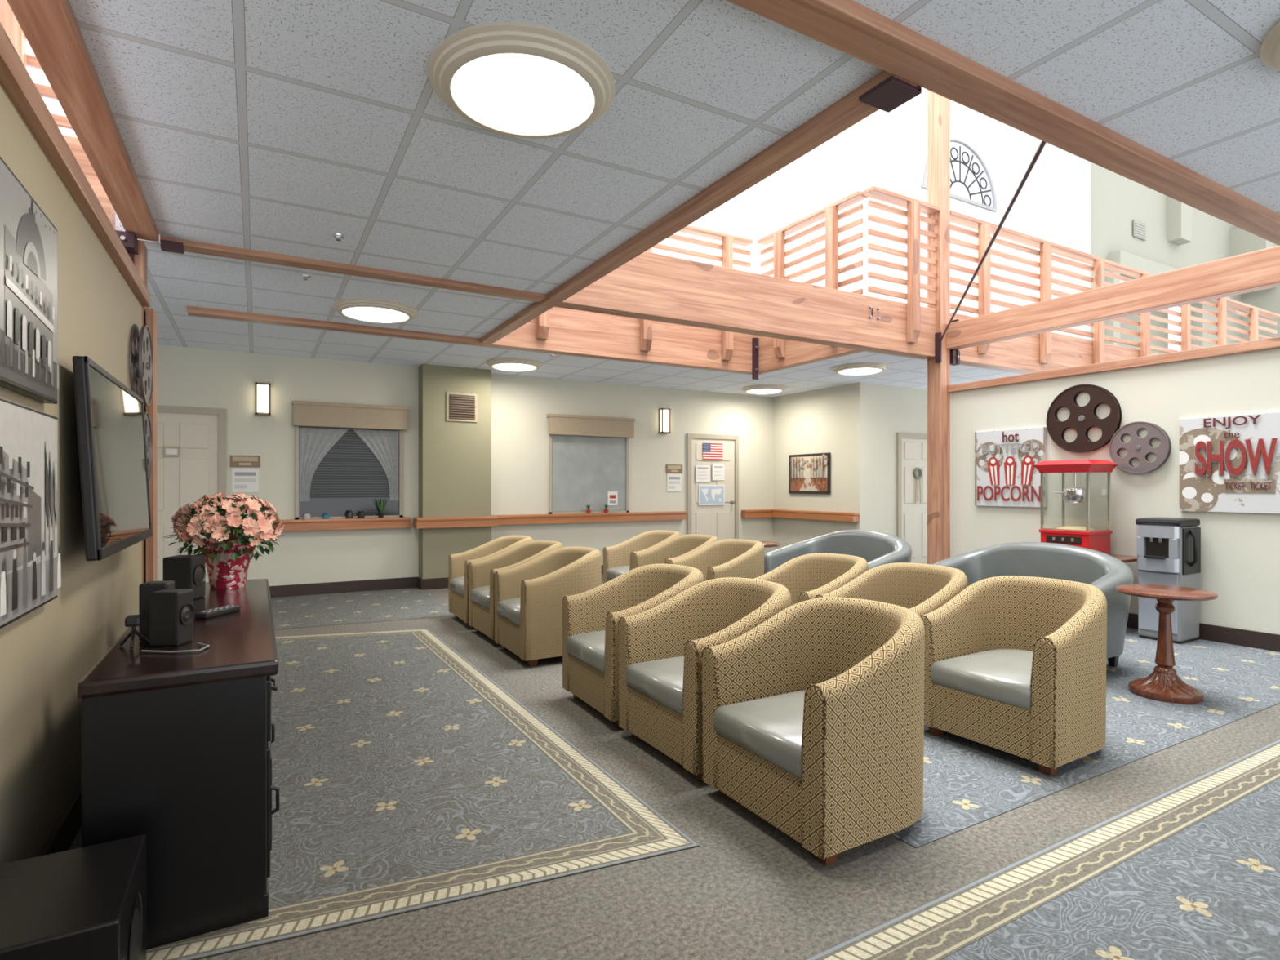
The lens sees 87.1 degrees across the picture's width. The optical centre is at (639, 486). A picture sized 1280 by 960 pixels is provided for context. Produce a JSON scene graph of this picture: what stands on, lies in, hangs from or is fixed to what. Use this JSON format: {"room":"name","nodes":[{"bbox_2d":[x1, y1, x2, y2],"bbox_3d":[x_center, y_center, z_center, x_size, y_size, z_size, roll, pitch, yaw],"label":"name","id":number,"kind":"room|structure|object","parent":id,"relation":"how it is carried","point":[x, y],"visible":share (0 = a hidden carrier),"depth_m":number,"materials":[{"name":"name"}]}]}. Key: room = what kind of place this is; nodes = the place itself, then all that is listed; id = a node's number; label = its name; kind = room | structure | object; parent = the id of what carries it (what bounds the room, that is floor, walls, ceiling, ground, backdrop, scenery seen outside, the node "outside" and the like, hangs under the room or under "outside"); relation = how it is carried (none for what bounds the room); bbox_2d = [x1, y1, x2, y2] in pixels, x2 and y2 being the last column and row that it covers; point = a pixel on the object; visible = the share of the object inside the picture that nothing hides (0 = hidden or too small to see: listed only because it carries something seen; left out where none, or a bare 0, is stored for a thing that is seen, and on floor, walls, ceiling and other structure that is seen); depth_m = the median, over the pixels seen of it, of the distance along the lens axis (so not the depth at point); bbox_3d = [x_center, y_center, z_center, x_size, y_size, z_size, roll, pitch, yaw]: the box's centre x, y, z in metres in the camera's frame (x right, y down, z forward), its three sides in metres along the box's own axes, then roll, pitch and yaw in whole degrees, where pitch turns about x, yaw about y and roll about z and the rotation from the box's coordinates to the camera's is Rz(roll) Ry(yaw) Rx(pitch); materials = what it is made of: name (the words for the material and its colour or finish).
{"room":"communal tv lounge","nodes":[
{"label":"communal tv lounge","id":0,"kind":"room"},
{"bbox_2d":[0,83,142,864],"bbox_3d":[-1.146,0.100,0.700,0.140,2.300,7.350,0,0,-30],"label":"wall","id":1,"kind":"structure","parent":0,"point":[45,653],"depth_m":2.31,"materials":[{"name":"beige paint"}]},
{"bbox_2d":[0,156,58,404],"bbox_3d":[-1.609,-0.535,1.707,0.051,0.550,0.950,0,0,-30],"label":"framed photograph","id":2,"kind":"object","parent":1,"relation":"attached to","point":[29,366],"visible":1,"depth_m":1.83},
{"bbox_2d":[0,397,61,629],"bbox_3d":[-1.606,0.065,1.709,0.058,0.570,0.950,0,0,-30],"label":"framed photograph","id":3,"kind":"object","parent":1,"relation":"attached to","point":[30,568],"visible":1,"depth_m":1.82},
{"bbox_2d":[35,781,81,857],"bbox_3d":[-1.074,1.185,0.735,0.020,0.130,7.340,0,0,-30],"label":"baseboard","id":4,"kind":"structure","parent":1,"relation":"attached to","point":[66,828],"depth_m":2.29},
{"bbox_2d":[0,22,150,306],"bbox_3d":[-1.142,-1.090,0.702,0.210,0.080,7.350,0,0,-30],"label":"trim","id":5,"kind":"structure","parent":1,"relation":"attached to","point":[15,80],"depth_m":2.15,"materials":[{"name":"brown wood"}]},
{"bbox_2d":[71,355,151,561],"bbox_3d":[-2.227,-0.095,2.852,0.120,0.701,1.310,0,0,-30],"label":"television","id":6,"kind":"object","parent":1,"relation":"attached to","point":[110,415],"visible":1,"depth_m":2.56,"materials":[{"name":"black plastic"}]},
{"bbox_2d":[128,324,153,406],"bbox_3d":[-2.753,-0.670,3.726,0.060,0.444,0.444,0,0,-30],"label":"reel","id":7,"kind":"object","parent":1,"relation":"attached to","point":[140,358],"visible":0.94,"depth_m":3.67,"materials":[{"name":"grey metal"}]},
{"bbox_2d":[146,307,156,582],"bbox_3d":[-2.929,0.100,4.040,0.035,2.300,0.180,0,0,-30],"label":"trim","id":8,"kind":"structure","parent":1,"relation":"attached to","point":[151,316],"depth_m":3.97,"materials":[{"name":"brown wood"}]},
{"bbox_2d":[418,364,491,578],"bbox_3d":[-2.327,-0.120,8.485,0.850,2.740,0.250,0,0,-30],"label":"wall column","id":9,"kind":"structure","parent":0,"point":[455,457],"depth_m":8.34,"materials":[{"name":"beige paint"}]},
{"bbox_2d":[413,515,497,528],"bbox_3d":[-2.286,0.438,8.382,1.000,0.125,0.230,0,0,-30],"label":"handrail","id":10,"kind":"object","parent":9,"relation":"attached to","point":[483,521],"visible":1,"depth_m":8.28,"materials":[{"name":"brown wood"}]},
{"bbox_2d":[446,391,477,422],"bbox_3d":[-2.215,-0.990,8.389,0.390,0.360,0.026,0,0,-30],"label":"air vent","id":11,"kind":"object","parent":9,"relation":"attached to","point":[460,406],"visible":1,"depth_m":8.38,"materials":[{"name":"beige metal"}]},
{"bbox_2d":[26,39,1035,586],"bbox_3d":[-0.406,-5.000,9.809,21.000,12.500,0.150,0,0,-30],"label":"wall","id":12,"kind":"structure","parent":0,"point":[192,377],"depth_m":9.87,"materials":[{"name":"paint"}]},
{"bbox_2d":[156,412,218,582],"bbox_3d":[-4.939,0.233,7.100,0.840,2.025,0.072,0,0,-30],"label":"door","id":13,"kind":"structure","parent":12,"relation":"in","point":[182,480],"depth_m":7.16,"materials":[{"name":"paint"}]},
{"bbox_2d":[156,405,226,497],"bbox_3d":[-4.948,0.200,7.116,0.980,2.100,0.035,0,0,-30],"label":"trim","id":14,"kind":"structure","parent":12,"relation":"attached to","point":[221,412],"depth_m":7.32,"materials":[{"name":"paint"}]},
{"bbox_2d":[230,455,260,492],"bbox_3d":[-4.371,-0.140,7.457,0.290,0.410,0.013,0,0,-30],"label":"wall sign","id":15,"kind":"object","parent":12,"relation":"attached to","point":[243,479],"visible":1,"depth_m":7.45,"materials":[{"name":"beige paint"}]},
{"bbox_2d":[275,426,410,531],"bbox_3d":[-3.646,-0.115,7.809,1.890,1.230,0.120,0,0,-30],"label":"window","id":16,"kind":"structure","parent":12,"relation":"in","point":[296,428],"depth_m":7.93,"materials":[{"name":"paint"}]},
{"bbox_2d":[300,426,397,497],"bbox_3d":[-3.433,-0.279,7.991,1.060,0.818,0.003,0,0,-30],"label":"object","id":17,"kind":"object","parent":16,"relation":"attached to","point":[335,462],"visible":1,"depth_m":7.98,"materials":[{"name":"grey fabric"}]},
{"bbox_2d":[269,577,417,597],"bbox_3d":[-4.822,1.185,7.197,4.740,0.130,0.020,0,0,-30],"label":"baseboard","id":18,"kind":"structure","parent":12,"relation":"attached to","point":[278,591],"depth_m":7.93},
{"bbox_2d":[292,400,408,430],"bbox_3d":[-3.394,-0.830,7.944,1.260,0.280,0.125,0,0,-30],"label":"window valance","id":19,"kind":"object","parent":12,"relation":"attached to","point":[309,414],"visible":1,"depth_m":7.88,"materials":[{"name":"fabric"}]},
{"bbox_2d":[491,434,687,524],"bbox_3d":[-0.621,-0.125,9.530,3.010,1.250,0.120,0,0,-30],"label":"window","id":20,"kind":"structure","parent":12,"relation":"in","point":[550,512],"depth_m":9.40,"materials":[{"name":"paint"}]},
{"bbox_2d":[551,435,626,511],"bbox_3d":[-0.712,-0.184,9.538,1.158,1.048,0.006,0,0,-30],"label":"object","id":21,"kind":"structure","parent":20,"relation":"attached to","point":[584,468],"depth_m":9.51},
{"bbox_2d":[546,413,635,438],"bbox_3d":[-0.674,-0.850,9.492,1.320,0.280,0.125,0,0,-30],"label":"window valance","id":22,"kind":"object","parent":12,"relation":"attached to","point":[558,424],"visible":1,"depth_m":9.42,"materials":[{"name":"fabric"}]},
{"bbox_2d":[686,433,738,538],"bbox_3d":[1.153,0.215,10.589,0.980,2.070,0.035,0,0,-30],"label":"trim","id":23,"kind":"structure","parent":12,"relation":"attached to","point":[689,436],"depth_m":10.49,"materials":[{"name":"paint"}]},
{"bbox_2d":[691,438,734,540],"bbox_3d":[1.162,0.247,10.573,0.840,1.995,0.072,0,0,-30],"label":"door","id":24,"kind":"structure","parent":12,"relation":"in","point":[717,521],"depth_m":10.61,"materials":[{"name":"paint"}]},
{"bbox_2d":[920,138,997,212],"bbox_3d":[6.467,-6.385,13.623,2.380,1.190,0.080,0,0,-30],"label":"arched window","id":25,"kind":"structure","parent":12,"relation":"in","point":[971,183],"depth_m":13.74,"materials":[{"name":"white glass"}]},
{"bbox_2d":[926,146,991,206],"bbox_3d":[6.467,-6.349,13.623,2.065,1.061,0.040,0,0,-30],"label":"iron grille","id":26,"kind":"object","parent":25,"relation":"attached to","point":[970,176],"depth_m":13.76,"materials":[{"name":"black metal"}]},
{"bbox_2d":[68,0,1279,397],"bbox_3d":[4.128,-1.670,5.888,19.000,0.360,11.150,0,0,-30],"label":"ceiling","id":27,"kind":"structure","parent":0,"point":[277,126],"depth_m":2.82,"materials":[{"name":"tile"}]},
{"bbox_2d":[6,0,159,241],"bbox_3d":[-2.095,-1.545,2.524,0.145,0.210,3.240,0,0,-30],"label":"wood beam","id":28,"kind":"structure","parent":27,"relation":"attached to","point":[51,28],"depth_m":2.51,"materials":[{"name":"brown wood"}]},
{"bbox_2d":[62,134,115,229],"bbox_3d":[-4.504,-1.705,3.132,3.270,0.530,0.160,0,0,-30],"label":"wood beam","id":29,"kind":"structure","parent":27,"relation":"attached to","point":[73,143],"depth_m":3.83,"materials":[{"name":"brown wood"}]},
{"bbox_2d":[0,0,73,129],"bbox_3d":[-4.476,-2.320,3.062,3.250,1.540,0.190,0,0,-30],"label":"gallery railing","id":30,"kind":"object","parent":29,"relation":"attached to","point":[8,20],"visible":0.02,"depth_m":3.61,"materials":[{"name":"brown wood"}]},
{"bbox_2d":[160,235,546,302],"bbox_3d":[-1.821,-1.653,4.665,2.450,0.395,0.130,0,0,-30],"label":"wood beam","id":31,"kind":"structure","parent":27,"relation":"attached to","point":[193,246],"depth_m":4.54,"materials":[{"name":"brown wood"}]},
{"bbox_2d":[331,297,418,323],"bbox_3d":[-2.212,-1.450,5.645,0.676,0.079,0.676,0,0,-30],"label":"ceiling light","id":32,"kind":"object","parent":27,"relation":"attached to","point":[365,309],"visible":1,"depth_m":5.49,"materials":[{"name":"white glass"}]},
{"bbox_2d":[186,306,764,374],"bbox_3d":[-1.107,-1.705,7.120,6.120,0.530,0.130,0,0,-30],"label":"wood beam","id":33,"kind":"structure","parent":27,"relation":"attached to","point":[573,332],"depth_m":7.42,"materials":[{"name":"brown wood"}]},
{"bbox_2d":[536,225,753,360],"bbox_3d":[-0.043,-2.320,7.656,3.300,1.540,0.190,0,0,-30],"label":"gallery railing","id":34,"kind":"object","parent":33,"relation":"attached to","point":[727,241],"visible":0.15,"depth_m":8.12,"materials":[{"name":"brown wood"}]},
{"bbox_2d":[485,357,542,371],"bbox_3d":[-1.512,-1.450,8.114,0.676,0.079,0.676,0,0,-30],"label":"ceiling light","id":35,"kind":"object","parent":27,"relation":"attached to","point":[510,364],"visible":1,"depth_m":7.93,"materials":[{"name":"white glass"}]},
{"bbox_2d":[480,302,552,344],"bbox_3d":[-1.147,-1.705,6.078,0.120,0.530,1.640,0,0,-30],"label":"wood beam","id":36,"kind":"structure","parent":27,"relation":"attached to","point":[535,309],"depth_m":5.95,"materials":[{"name":"brown wood"}]},
{"bbox_2d":[428,22,615,138],"bbox_3d":[-0.430,-1.450,2.494,0.676,0.079,0.676,0,0,-30],"label":"ceiling light","id":37,"kind":"object","parent":27,"relation":"attached to","point":[515,79],"visible":1,"depth_m":2.37,"materials":[{"name":"white glass"}]},
{"bbox_2d":[547,70,917,302],"bbox_3d":[0.144,-1.705,3.810,0.120,0.530,3.260,0,0,-30],"label":"wood beam","id":38,"kind":"structure","parent":27,"relation":"attached to","point":[846,112],"depth_m":3.18,"materials":[{"name":"brown wood"}]},
{"bbox_2d":[858,75,921,112],"bbox_3d":[0.924,-1.561,2.466,0.185,0.278,0.148,0,0,-30],"label":"bracket","id":39,"kind":"object","parent":38,"relation":"attached to","point":[891,93],"visible":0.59,"depth_m":2.44,"materials":[{"name":"metal"}]},
{"bbox_2d":[757,335,863,373],"bbox_3d":[1.938,-1.705,7.835,0.120,0.530,1.640,0,0,-30],"label":"wood beam","id":40,"kind":"structure","parent":27,"relation":"attached to","point":[797,353],"depth_m":7.94,"materials":[{"name":"brown wood"}]},
{"bbox_2d":[757,191,867,358],"bbox_3d":[1.917,-2.320,7.760,0.190,1.540,1.630,0,0,-30],"label":"gallery railing","id":41,"kind":"object","parent":40,"relation":"attached to","point":[830,212],"visible":0.66,"depth_m":7.52,"materials":[{"name":"brown wood"}]},
{"bbox_2d":[725,0,1279,245],"bbox_3d":[4.452,-1.655,4.307,20.000,0.430,0.140,0,0,-30],"label":"wood beam","id":42,"kind":"structure","parent":27,"relation":"attached to","point":[849,27],"depth_m":2.50,"materials":[{"name":"brown wood"}]},
{"bbox_2d":[939,140,1046,342],"bbox_3d":[2.530,-1.575,5.128,0.022,0.072,4.774,0,0,19],"label":"tension rod","id":43,"kind":"object","parent":42,"relation":"attached to","point":[1042,144],"visible":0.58,"depth_m":3.95,"materials":[{"name":"metal"}]},
{"bbox_2d":[1259,19,1279,71],"bbox_3d":[2.365,-1.450,2.071,0.676,0.079,0.676,0,0,-30],"label":"ceiling light","id":44,"kind":"object","parent":27,"relation":"attached to","point":[1269,52],"visible":1,"depth_m":2.25,"materials":[{"name":"white"}]},
{"bbox_2d":[69,573,1279,959],"bbox_3d":[1.701,1.298,4.593,13.500,0.104,11.300,0,0,-30],"label":"floor","id":45,"kind":"structure","parent":0,"point":[444,795],"depth_m":2.41,"materials":[{"name":"carpet"}]},
{"bbox_2d":[0,834,146,959],"bbox_3d":[-1.294,1.070,1.484,0.309,0.360,0.400,0,0,-30],"label":"subwoofer","id":46,"kind":"object","parent":45,"relation":"on","point":[89,902],"visible":1,"depth_m":1.47,"materials":[{"name":"black paint"}]},
{"bbox_2d":[133,240,147,583],"bbox_3d":[-3.009,-0.095,3.977,0.145,2.690,0.170,0,0,-30],"label":"wood post","id":47,"kind":"object","parent":45,"relation":"on","point":[140,260],"visible":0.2,"depth_m":3.94,"materials":[{"name":"brown wood"}]},
{"bbox_2d":[115,230,183,263],"bbox_3d":[-2.852,-1.325,3.888,0.350,0.250,0.190,0,0,-30],"label":"bracket","id":48,"kind":"object","parent":47,"relation":"attached to","point":[129,240],"visible":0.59,"depth_m":3.88,"materials":[{"name":"metal"}]},
{"bbox_2d":[76,578,279,949],"bbox_3d":[-1.731,0.874,2.697,0.460,0.747,2.000,0,0,-30],"label":"credenza","id":49,"kind":"object","parent":45,"relation":"on","point":[176,752],"visible":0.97,"depth_m":1.87,"materials":[{"name":"black paint"}]},
{"bbox_2d":[138,580,174,640],"bbox_3d":[-1.591,0.407,2.224,0.085,0.185,0.080,0,0,-18],"label":"speaker","id":50,"kind":"object","parent":49,"relation":"on","point":[145,588],"visible":0.25,"depth_m":2.18},
{"bbox_2d":[149,588,194,646],"bbox_3d":[-1.488,0.415,2.143,0.095,0.170,0.080,0,0,-1],"label":"speaker","id":51,"kind":"object","parent":49,"relation":"on","point":[171,611],"visible":1,"depth_m":2.10},
{"bbox_2d":[163,555,205,599],"bbox_3d":[-2.032,0.405,3.008,0.125,0.190,0.120,0,0,-7],"label":"speaker","id":52,"kind":"object","parent":49,"relation":"on","point":[187,571],"visible":0.84,"depth_m":2.95},
{"bbox_2d":[163,492,284,588],"bbox_3d":[-2.069,0.263,3.358,0.528,0.475,0.558,0,0,-30],"label":"potted flowers","id":53,"kind":"object","parent":49,"relation":"on","point":[228,553],"visible":0.98,"depth_m":3.28,"materials":[{"name":"pink plant"}]},
{"bbox_2d":[194,536,255,588],"bbox_3d":[-2.063,0.380,3.371,0.290,0.240,0.297,0,0,-30],"label":"pot","id":54,"kind":"object","parent":49,"relation":"on","point":[223,572],"depth_m":3.29,"materials":[{"name":"red ceramic"}]},
{"bbox_2d":[448,535,533,628],"bbox_3d":[-1.362,0.861,6.313,0.722,0.771,0.687,0,0,-29],"label":"armchair","id":55,"kind":"object","parent":45,"relation":"on","point":[458,563],"visible":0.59,"depth_m":6.36,"materials":[{"name":"fabric"}]},
{"bbox_2d":[468,540,563,645],"bbox_3d":[-1.006,0.861,5.687,0.722,0.771,0.687,0,0,-30],"label":"armchair","id":56,"kind":"object","parent":45,"relation":"on","point":[481,573],"visible":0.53,"depth_m":5.74,"materials":[{"name":"fabric"}]},
{"bbox_2d":[494,546,601,666],"bbox_3d":[-0.650,0.861,5.061,0.722,0.771,0.687,0,0,-30],"label":"armchair","id":57,"kind":"object","parent":45,"relation":"on","point":[529,596],"visible":0.8,"depth_m":4.77,"materials":[{"name":"fabric"}]},
{"bbox_2d":[497,597,520,626],"bbox_3d":[-0.694,0.900,5.036,0.620,0.150,0.476,0,0,-30],"label":"seat cushion","id":58,"kind":"object","parent":57,"relation":"on","point":[508,609],"depth_m":4.91,"materials":[{"name":"leather"}]},
{"bbox_2d":[562,564,703,728],"bbox_3d":[0.005,0.861,3.869,0.722,0.771,0.687,0,0,-29],"label":"armchair","id":59,"kind":"object","parent":45,"relation":"on","point":[590,618],"visible":0.62,"depth_m":3.89,"materials":[{"name":"fabric"}]},
{"bbox_2d":[566,630,605,673],"bbox_3d":[-0.039,0.900,3.845,0.620,0.150,0.476,0,0,-29],"label":"seat cushion","id":60,"kind":"object","parent":59,"relation":"on","point":[587,648],"depth_m":3.73,"materials":[{"name":"leather"}]},
{"bbox_2d":[603,529,680,583],"bbox_3d":[0.074,0.861,7.084,0.722,0.771,0.687,0,0,-30],"label":"armchair","id":61,"kind":"object","parent":45,"relation":"on","point":[618,558],"visible":0.38,"depth_m":7.21,"materials":[{"name":"fabric"}]},
{"bbox_2d":[632,533,718,568],"bbox_3d":[0.394,0.861,6.461,0.722,0.771,0.687,0,0,-30],"label":"armchair","id":62,"kind":"object","parent":45,"relation":"on","point":[681,546],"visible":0.34,"depth_m":6.65,"materials":[{"name":"fabric"}]},
{"bbox_2d":[617,577,791,782],"bbox_3d":[0.362,0.861,3.244,0.722,0.771,0.687,0,0,-30],"label":"armchair","id":63,"kind":"object","parent":45,"relation":"on","point":[660,647],"visible":0.58,"depth_m":3.24,"materials":[{"name":"fabric"}]},
{"bbox_2d":[625,655,684,715],"bbox_3d":[0.318,0.900,3.218,0.620,0.150,0.476,0,0,-30],"label":"seat cushion","id":64,"kind":"object","parent":63,"relation":"on","point":[658,680],"depth_m":3.10,"materials":[{"name":"leather"}]},
{"bbox_2d":[667,538,764,581],"bbox_3d":[0.715,0.861,5.838,0.722,0.771,0.687,0,0,-30],"label":"armchair","id":65,"kind":"object","parent":45,"relation":"on","point":[728,557],"visible":0.42,"depth_m":5.94,"materials":[{"name":"fabric"}]},
{"bbox_2d":[754,552,868,605],"bbox_3d":[1.165,0.861,4.541,0.722,0.771,0.687,0,0,-29],"label":"armchair","id":66,"kind":"object","parent":45,"relation":"on","point":[806,576],"visible":0.29,"depth_m":4.75,"materials":[{"name":"fabric"}]},
{"bbox_2d":[701,596,924,865],"bbox_3d":[0.720,0.861,2.614,0.722,0.771,0.687,0,0,-30],"label":"armchair","id":67,"kind":"object","parent":45,"relation":"on","point":[813,715],"visible":1,"depth_m":2.37,"materials":[{"name":"fabric"}]},
{"bbox_2d":[713,689,805,778],"bbox_3d":[0.676,0.900,2.588,0.620,0.150,0.476,0,0,-30],"label":"seat cushion","id":68,"kind":"object","parent":67,"relation":"on","point":[765,726],"depth_m":2.49,"materials":[{"name":"leather"}]},
{"bbox_2d":[764,529,911,573],"bbox_3d":[1.905,0.836,6.446,0.830,0.821,1.340,0,0,-31],"label":"loveseat","id":69,"kind":"object","parent":45,"relation":"on","point":[877,548],"visible":0.34,"depth_m":6.63,"materials":[{"name":"leather"}]},
{"bbox_2d":[814,562,967,615],"bbox_3d":[1.516,0.861,3.924,0.722,0.771,0.687,0,0,-30],"label":"armchair","id":70,"kind":"object","parent":45,"relation":"on","point":[921,588],"visible":0.22,"depth_m":4.12,"materials":[{"name":"fabric"}]},
{"bbox_2d":[927,89,959,564],"bbox_3d":[3.405,-4.750,7.551,0.330,12.000,0.225,0,0,-30],"label":"wood post","id":71,"kind":"object","parent":45,"relation":"on","point":[938,106],"depth_m":7.48,"materials":[{"name":"brown wood"}]},
{"bbox_2d":[540,251,936,359],"bbox_3d":[1.249,-1.705,6.407,4.610,0.530,0.160,0,0,-30],"label":"wood beam","id":72,"kind":"structure","parent":71,"relation":"attached to","point":[652,286],"depth_m":6.19,"materials":[{"name":"brown wood"}]},
{"bbox_2d":[862,186,939,343],"bbox_3d":[2.827,-2.320,7.218,1.055,1.540,0.190,0,0,-30],"label":"gallery railing","id":73,"kind":"object","parent":72,"relation":"attached to","point":[914,207],"visible":1,"depth_m":7.18,"materials":[{"name":"brown wood"}]},
{"bbox_2d":[950,311,1159,373],"bbox_3d":[7.433,-1.705,9.927,9.260,0.530,0.160,0,0,-30],"label":"wood beam","id":74,"kind":"structure","parent":71,"relation":"attached to","point":[1020,354],"depth_m":8.42,"materials":[{"name":"brown wood"}]},
{"bbox_2d":[950,210,1279,364],"bbox_3d":[7.472,-2.320,9.863,9.255,1.540,0.190,0,0,-30],"label":"gallery railing","id":75,"kind":"object","parent":74,"relation":"attached to","point":[984,228],"visible":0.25,"depth_m":8.78,"materials":[{"name":"brown wood"}]},
{"bbox_2d":[946,245,1279,350],"bbox_3d":[4.258,-1.670,6.123,0.140,0.280,3.210,0,0,-30],"label":"wood beam","id":76,"kind":"structure","parent":71,"relation":"attached to","point":[1257,270],"depth_m":5.91,"materials":[{"name":"brown wood"}]},
{"bbox_2d":[919,575,1106,775],"bbox_3d":[1.868,0.861,3.307,0.722,0.771,0.687,0,0,-31],"label":"armchair","id":77,"kind":"object","parent":45,"relation":"on","point":[1015,664],"visible":0.94,"depth_m":3.12,"materials":[{"name":"fabric"}]},
{"bbox_2d":[931,648,1032,710],"bbox_3d":[1.824,0.900,3.280,0.620,0.150,0.476,0,0,-31],"label":"seat cushion","id":78,"kind":"object","parent":77,"relation":"on","point":[1000,677],"depth_m":3.17,"materials":[{"name":"leather"}]},
{"bbox_2d":[932,542,1133,666],"bbox_3d":[2.801,0.836,4.954,0.830,0.821,1.340,0,0,-30],"label":"loveseat","id":79,"kind":"object","parent":45,"relation":"on","point":[1104,571],"visible":0.32,"depth_m":4.93,"materials":[{"name":"leather"}]},
{"bbox_2d":[1108,554,1137,562],"bbox_3d":[3.928,0.927,6.077,0.480,0.645,0.957,0,0,-30],"label":"table","id":80,"kind":"object","parent":45,"relation":"on","point":[1125,558],"visible":0.02,"depth_m":5.71,"materials":[{"name":"brown wood"}]},
{"bbox_2d":[1033,459,1118,554],"bbox_3d":[3.927,0.184,6.079,0.450,0.840,0.500,0,0,-30],"label":"machine","id":81,"kind":"object","parent":80,"relation":"on","point":[1098,540],"visible":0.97,"depth_m":5.96,"materials":[{"name":"red metal"}]},
{"bbox_2d":[1115,583,1218,703],"bbox_3d":[3.146,0.931,4.035,0.486,0.631,0.486,0,0,-30],"label":"pedestal table","id":82,"kind":"object","parent":45,"relation":"on","point":[1163,684],"visible":1,"depth_m":3.99,"materials":[{"name":"brown wood"}]},
{"bbox_2d":[1135,517,1200,644],"bbox_3d":[4.323,0.755,5.490,0.415,0.990,0.371,0,0,-30],"label":"water dispenser","id":83,"kind":"object","parent":45,"relation":"on","point":[1168,549],"visible":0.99,"depth_m":5.41,"materials":[{"name":"grey plastic"}]},
{"bbox_2d":[652,203,725,266],"bbox_3d":[0.513,-6.600,10.015,1.600,9.300,0.400,0,0,-30],"label":"wall","id":84,"kind":"structure","parent":0,"point":[715,220],"depth_m":10.04,"materials":[{"name":"paint"}]},
{"bbox_2d":[773,382,865,550],"bbox_3d":[2.731,-0.120,10.444,0.120,2.740,1.850,0,0,-30],"label":"wall","id":85,"kind":"structure","parent":0,"point":[832,420],"depth_m":10.24,"materials":[{"name":"paint"}]},
{"bbox_2d":[788,452,831,493],"bbox_3d":[2.617,-0.200,10.465,0.057,0.620,0.880,0,0,-30],"label":"framed painting","id":86,"kind":"object","parent":85,"relation":"attached to","point":[808,473],"visible":1,"depth_m":10.43,"materials":[{"name":"paper"}]},
{"bbox_2d":[772,509,859,521],"bbox_3d":[2.627,0.438,10.384,0.120,0.125,1.850,0,0,-30],"label":"handrail","id":87,"kind":"object","parent":85,"relation":"attached to","point":[802,514],"visible":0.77,"depth_m":10.18,"materials":[{"name":"brown wood"}]},
{"bbox_2d":[865,382,927,536],"bbox_3d":[4.471,-0.120,10.439,2.900,2.740,0.120,0,0,-30],"label":"wall","id":88,"kind":"structure","parent":0,"point":[890,410],"depth_m":9.87,"materials":[{"name":"paint"}]},
{"bbox_2d":[896,432,927,538],"bbox_3d":[4.236,0.225,10.216,0.970,2.050,0.035,0,0,-30],"label":"trim","id":89,"kind":"structure","parent":88,"relation":"attached to","point":[899,435],"depth_m":9.99,"materials":[{"name":"paint"}]},
{"bbox_2d":[902,437,927,564],"bbox_3d":[4.245,0.258,10.200,0.830,1.975,0.072,0,0,-30],"label":"door","id":90,"kind":"structure","parent":88,"relation":"in","point":[914,451],"depth_m":10.17,"materials":[{"name":"paint"}]},
{"bbox_2d":[1035,137,1090,340],"bbox_3d":[9.439,-6.600,15.154,1.400,9.300,0.600,0,0,-30],"label":"wall","id":91,"kind":"structure","parent":0,"point":[1062,177],"depth_m":14.82,"materials":[{"name":"white paint"}]},
{"bbox_2d":[950,347,1279,634],"bbox_3d":[5.336,0.100,4.372,0.140,2.300,7.320,0,0,-30],"label":"wall","id":92,"kind":"structure","parent":0,"point":[1240,552],"depth_m":5.88,"materials":[{"name":"paint"}]},
{"bbox_2d":[974,426,1047,507],"bbox_3d":[3.784,-0.190,6.906,0.049,0.790,0.740,0,0,-30],"label":"wall sign","id":93,"kind":"object","parent":92,"relation":"attached to","point":[1006,475],"visible":1,"depth_m":6.88,"materials":[{"name":"paper"}]},
{"bbox_2d":[1046,383,1121,453],"bbox_3d":[4.131,-0.635,6.287,0.060,0.636,0.636,0,0,-30],"label":"reel","id":94,"kind":"object","parent":92,"relation":"attached to","point":[1082,419],"visible":1,"depth_m":6.26,"materials":[{"name":"brown metal"}]},
{"bbox_2d":[948,336,1279,392],"bbox_3d":[5.331,-1.090,4.370,0.210,0.080,7.320,0,0,-30],"label":"trim","id":95,"kind":"structure","parent":92,"relation":"attached to","point":[1269,343],"depth_m":5.95,"materials":[{"name":"brown wood"}]},
{"bbox_2d":[1109,421,1171,473],"bbox_3d":[4.361,-0.340,5.882,0.060,0.454,0.454,0,0,-30],"label":"reel","id":96,"kind":"object","parent":92,"relation":"attached to","point":[1139,447],"visible":1,"depth_m":5.86,"materials":[{"name":"grey metal"}]},
{"bbox_2d":[1126,613,1279,652],"bbox_3d":[5.271,1.185,4.324,0.020,0.130,7.300,0,0,-30],"label":"baseboard","id":97,"kind":"structure","parent":92,"relation":"attached to","point":[1244,637],"depth_m":5.31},
{"bbox_2d":[1179,411,1279,513],"bbox_3d":[4.694,-0.180,5.307,0.051,0.770,0.740,0,0,-30],"label":"wall sign","id":98,"kind":"object","parent":92,"relation":"attached to","point":[1228,464],"visible":1,"depth_m":5.32,"materials":[{"name":"paper"}]},
{"bbox_2d":[1090,162,1241,354],"bbox_3d":[28.820,-6.600,26.589,43.600,9.300,0.900,0,0,-30],"label":"wall","id":99,"kind":"structure","parent":0,"point":[1117,200],"depth_m":17.11,"materials":[{"name":"beige paint"}]},
{"bbox_2d":[1104,195,1279,346],"bbox_3d":[29.749,-6.600,25.967,42.600,9.300,1.100,0,0,-30],"label":"wall","id":100,"kind":"structure","parent":0,"point":[1179,214],"depth_m":17.46,"materials":[{"name":"beige paint"}]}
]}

